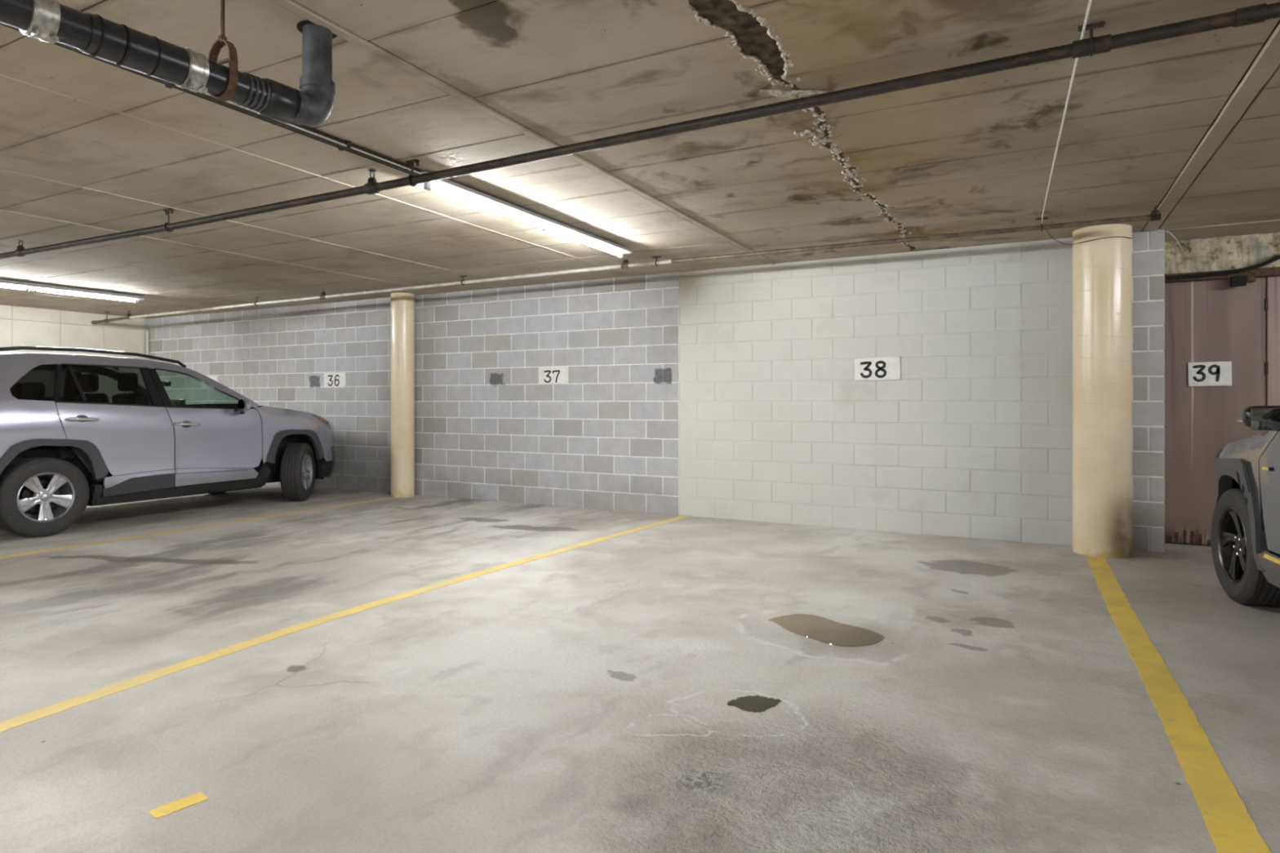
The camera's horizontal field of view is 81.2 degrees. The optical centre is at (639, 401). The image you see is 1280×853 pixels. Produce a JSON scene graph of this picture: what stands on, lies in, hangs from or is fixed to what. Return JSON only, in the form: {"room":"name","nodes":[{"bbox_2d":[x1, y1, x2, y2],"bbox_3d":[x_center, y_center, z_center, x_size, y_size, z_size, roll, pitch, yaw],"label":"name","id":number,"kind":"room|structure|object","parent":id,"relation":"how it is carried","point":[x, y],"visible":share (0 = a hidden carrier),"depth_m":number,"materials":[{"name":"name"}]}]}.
{"room":"parking garage","nodes":[
{"label":"parking garage","id":0,"kind":"room"},
{"bbox_2d":[0,304,148,359],"bbox_3d":[-12.064,-0.086,5.274,0.250,2.610,16.560,0,0,28],"label":"wall","id":1,"kind":"structure","parent":0,"point":[19,326],"depth_m":11.45,"materials":[{"name":"grey paint"}]},
{"bbox_2d":[148,237,1072,546],"bbox_3d":[-2.103,-0.086,9.412,13.680,2.610,0.203,0,0,28],"label":"wall","id":2,"kind":"structure","parent":0,"point":[973,438],"depth_m":7.74,"materials":[{"name":"concrete"}]},
{"bbox_2d":[201,376,217,389],"bbox_3d":[-6.745,-0.293,11.713,0.380,0.200,0.012,0,0,28],"label":"number sign","id":3,"kind":"object","parent":2,"relation":"attached to","point":[204,386],"visible":0.54,"depth_m":11.72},
{"bbox_2d":[324,372,346,387],"bbox_3d":[-4.253,-0.293,10.412,0.432,0.206,0.013,0,0,28],"label":"number sign","id":4,"kind":"object","parent":2,"relation":"attached to","point":[331,380],"visible":1,"depth_m":10.40,"materials":[{"name":"black paint"}]},
{"bbox_2d":[538,366,568,384],"bbox_3d":[-1.012,-0.297,8.720,0.409,0.199,0.013,0,0,28],"label":"number sign","id":5,"kind":"object","parent":2,"relation":"attached to","point":[547,375],"visible":1,"depth_m":8.71,"materials":[{"name":"black paint"}]},
{"bbox_2d":[853,356,900,380],"bbox_3d":[2.228,-0.306,7.029,0.418,0.214,0.013,-1,0,28],"label":"number sign","id":6,"kind":"object","parent":2,"relation":"attached to","point":[883,368],"visible":1,"depth_m":7.02,"materials":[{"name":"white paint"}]},
{"bbox_2d":[0,483,1279,852],"bbox_3d":[-1.958,1.279,0.571,22.400,0.120,17.600,0,0,28],"label":"floor","id":7,"kind":"structure","parent":0,"point":[575,700],"depth_m":3.21,"materials":[{"name":"concrete"}]},
{"bbox_2d":[0,346,335,536],"bbox_3d":[-5.504,0.352,8.297,2.255,1.734,4.626,0,0,23],"label":"utility vehicle","id":8,"kind":"object","parent":7,"relation":"on","point":[77,431],"visible":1,"depth_m":7.33,"materials":[{"name":"silver metal"}]},
{"bbox_2d":[161,381,171,386],"bbox_3d":[-5.425,-0.201,8.528,0.220,0.060,0.020,0,0,28],"label":"number sign","id":9,"kind":"object","parent":8,"relation":"attached to","point":[165,383],"depth_m":8.49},
{"bbox_2d":[237,399,244,410],"bbox_3d":[-4.406,0.039,8.254,0.120,0.120,0.004,0,0,28],"label":"mirror glass","id":10,"kind":"object","parent":8,"relation":"attached to","point":[241,404],"depth_m":8.25,"materials":[{"name":"black mirror"}]},
{"bbox_2d":[331,445,335,462],"bbox_3d":[-4.563,0.684,10.178,1.537,0.210,0.418,0,0,28],"label":"grille","id":11,"kind":"object","parent":8,"relation":"attached to","point":[333,453],"depth_m":9.73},
{"bbox_2d":[148,791,208,818],"bbox_3d":[-1.391,1.218,2.255,0.070,0.002,0.143,0,0,39],"label":"bay line","id":12,"kind":"object","parent":7,"relation":"on","point":[165,810],"visible":1,"depth_m":2.25,"materials":[{"name":"yellow paint"}]},
{"bbox_2d":[0,497,392,559],"bbox_3d":[-4.670,1.218,6.442,0.109,0.002,6.700,0,0,27],"label":"parking line","id":13,"kind":"object","parent":7,"relation":"on","point":[329,507],"visible":1,"depth_m":6.96,"materials":[{"name":"yellow paint"}]},
{"bbox_2d":[0,515,688,732],"bbox_3d":[-1.288,1.218,4.859,0.283,0.002,7.027,0,0,29],"label":"parking line","id":14,"kind":"object","parent":7,"relation":"on","point":[32,716],"visible":1,"depth_m":3.75,"materials":[{"name":"yellow paint"}]},
{"bbox_2d":[390,292,414,497],"bbox_3d":[-3.053,-0.080,9.608,0.297,2.597,0.297,0,0,28],"label":"round column","id":15,"kind":"structure","parent":7,"relation":"on","point":[402,304],"depth_m":9.48,"materials":[{"name":"beige paint"}]},
{"bbox_2d":[727,694,781,712],"bbox_3d":[0.457,1.217,3.014,0.191,0.002,0.178,0,0,28],"label":"puddle","id":16,"kind":"object","parent":7,"relation":"on","point":[754,704],"visible":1,"depth_m":3.01,"materials":[{"name":"liquid"}]},
{"bbox_2d":[773,613,879,634],"bbox_3d":[0.983,1.217,3.993,0.360,0.002,0.620,0,0,-38],"label":"puddle","id":17,"kind":"object","parent":7,"relation":"on","point":[793,614],"visible":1,"depth_m":4.17,"materials":[{"name":"liquid"}]},
{"bbox_2d":[1071,223,1132,558],"bbox_3d":[3.714,-0.080,6.008,0.412,2.597,0.412,0,0,28],"label":"round column","id":18,"kind":"structure","parent":7,"relation":"on","point":[1102,277],"depth_m":5.83,"materials":[{"name":"beige paint"}]},
{"bbox_2d":[1045,229,1133,244],"bbox_3d":[3.422,-1.293,5.859,0.818,0.082,0.261,0,0,-12],"label":"loose wire","id":19,"kind":"object","parent":18,"relation":"attached to","point":[1046,229],"visible":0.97,"depth_m":5.84,"materials":[{"name":"metal"}]},
{"bbox_2d":[1132,228,1164,552],"bbox_3d":[4.201,-0.086,6.341,0.340,2.610,0.590,0,0,28],"label":"wall pier","id":20,"kind":"object","parent":7,"relation":"on","point":[1148,247],"visible":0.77,"depth_m":6.05,"materials":[{"name":"concrete"}]},
{"bbox_2d":[1163,230,1183,252],"bbox_3d":[4.385,-1.309,6.117,0.451,0.123,0.033,0,0,-37],"label":"loose wire","id":21,"kind":"object","parent":20,"relation":"attached to","point":[1163,230],"visible":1,"depth_m":6.10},
{"bbox_2d":[1086,556,1271,852],"bbox_3d":[2.061,1.218,2.884,0.158,0.002,6.621,0,0,27],"label":"parking line","id":22,"kind":"object","parent":7,"relation":"on","point":[1229,825],"visible":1,"depth_m":2.70,"materials":[{"name":"yellow paint"}]},
{"bbox_2d":[1210,405,1279,606],"bbox_3d":[3.896,0.420,2.993,2.236,1.597,4.476,0,0,27],"label":"car","id":23,"kind":"object","parent":7,"relation":"on","point":[1245,532],"visible":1,"depth_m":4.26,"materials":[{"name":"paint"}]},
{"bbox_2d":[1240,405,1279,431],"bbox_3d":[3.198,0.107,3.749,0.287,0.174,0.157,0,0,28],"label":"mirror","id":24,"kind":"object","parent":23,"relation":"attached to","point":[1255,417],"depth_m":3.72,"materials":[{"name":"black glass"}]},
{"bbox_2d":[0,0,1279,318],"bbox_3d":[-1.958,-1.485,0.571,22.400,0.292,17.600,0,0,28],"label":"ceiling","id":25,"kind":"structure","parent":0,"point":[1187,127],"depth_m":4.00,"materials":[{"name":"concrete"}]},
{"bbox_2d":[0,279,144,302],"bbox_3d":[-7.081,-1.331,8.693,0.170,0.100,2.420,0,0,28],"label":"strip light","id":26,"kind":"object","parent":25,"relation":"attached to","point":[3,283],"visible":1,"depth_m":9.00,"materials":[{"name":"white plastic"}]},
{"bbox_2d":[0,0,337,126],"bbox_3d":[-1.869,-1.192,1.752,0.150,0.397,2.585,0,0,33],"label":"drain pipe","id":27,"kind":"object","parent":25,"relation":"hanging from","point":[47,21],"visible":1,"depth_m":2.37,"materials":[{"name":"black plastic"}]},
{"bbox_2d":[0,22,422,175],"bbox_3d":[-1.930,-1.361,3.297,0.072,0.040,2.620,0,0,28],"label":"pipe","id":28,"kind":"object","parent":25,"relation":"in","point":[342,145],"visible":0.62,"depth_m":3.72,"materials":[{"name":"metal"}]},
{"bbox_2d":[417,171,632,257],"bbox_3d":[-0.728,-1.331,5.597,0.170,0.100,2.530,0,0,28],"label":"strip light","id":29,"kind":"object","parent":25,"relation":"attached to","point":[444,186],"visible":0.98,"depth_m":5.27,"materials":[{"name":"white plastic"}]},
{"bbox_2d":[91,206,1160,324],"bbox_3d":[-2.428,-1.315,8.487,13.800,0.221,0.060,0,0,28],"label":"pipe","id":30,"kind":"object","parent":25,"relation":"attached to","point":[1155,215],"visible":0.9,"depth_m":6.84,"materials":[{"name":"metal"}]},
{"bbox_2d":[0,2,1279,259],"bbox_3d":[-2.287,-1.300,4.803,17.500,0.165,0.070,0,0,28],"label":"pipe","id":31,"kind":"object","parent":25,"relation":"attached to","point":[1256,14],"visible":1,"depth_m":3.26,"materials":[{"name":"metal"}]},
{"bbox_2d":[1041,0,1092,223],"bbox_3d":[2.112,-1.357,3.737,0.023,0.042,4.183,0,0,26],"label":"cord","id":32,"kind":"object","parent":25,"relation":"hanging from","point":[1090,1],"visible":0.97,"depth_m":3.36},
{"bbox_2d":[1164,232,1279,546],"bbox_3d":[8.036,-0.086,4.632,8.040,2.610,0.250,0,0,28],"label":"wall","id":33,"kind":"structure","parent":0,"point":[1207,318],"depth_m":6.27,"materials":[{"name":"metal"}]},
{"bbox_2d":[1187,361,1231,386],"bbox_3d":[4.777,-0.229,6.263,0.293,0.202,0.013,-1,0,28],"label":"number sign","id":34,"kind":"object","parent":33,"relation":"attached to","point":[1208,373],"visible":1,"depth_m":6.26,"materials":[{"name":"black paint"}]},
{"bbox_2d":[1164,254,1279,279],"bbox_3d":[5.001,-1.162,6.034,1.324,0.270,0.057,0,0,29],"label":"cable","id":35,"kind":"object","parent":33,"relation":"attached to","point":[1277,257],"visible":0.96,"depth_m":6.13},
{"bbox_2d":[1230,275,1256,286],"bbox_3d":[4.917,-0.981,6.091,0.160,0.080,0.060,0,0,28],"label":"junction box","id":36,"kind":"object","parent":33,"relation":"attached to","point":[1236,281],"visible":1,"depth_m":6.08,"materials":[{"name":"metal"}]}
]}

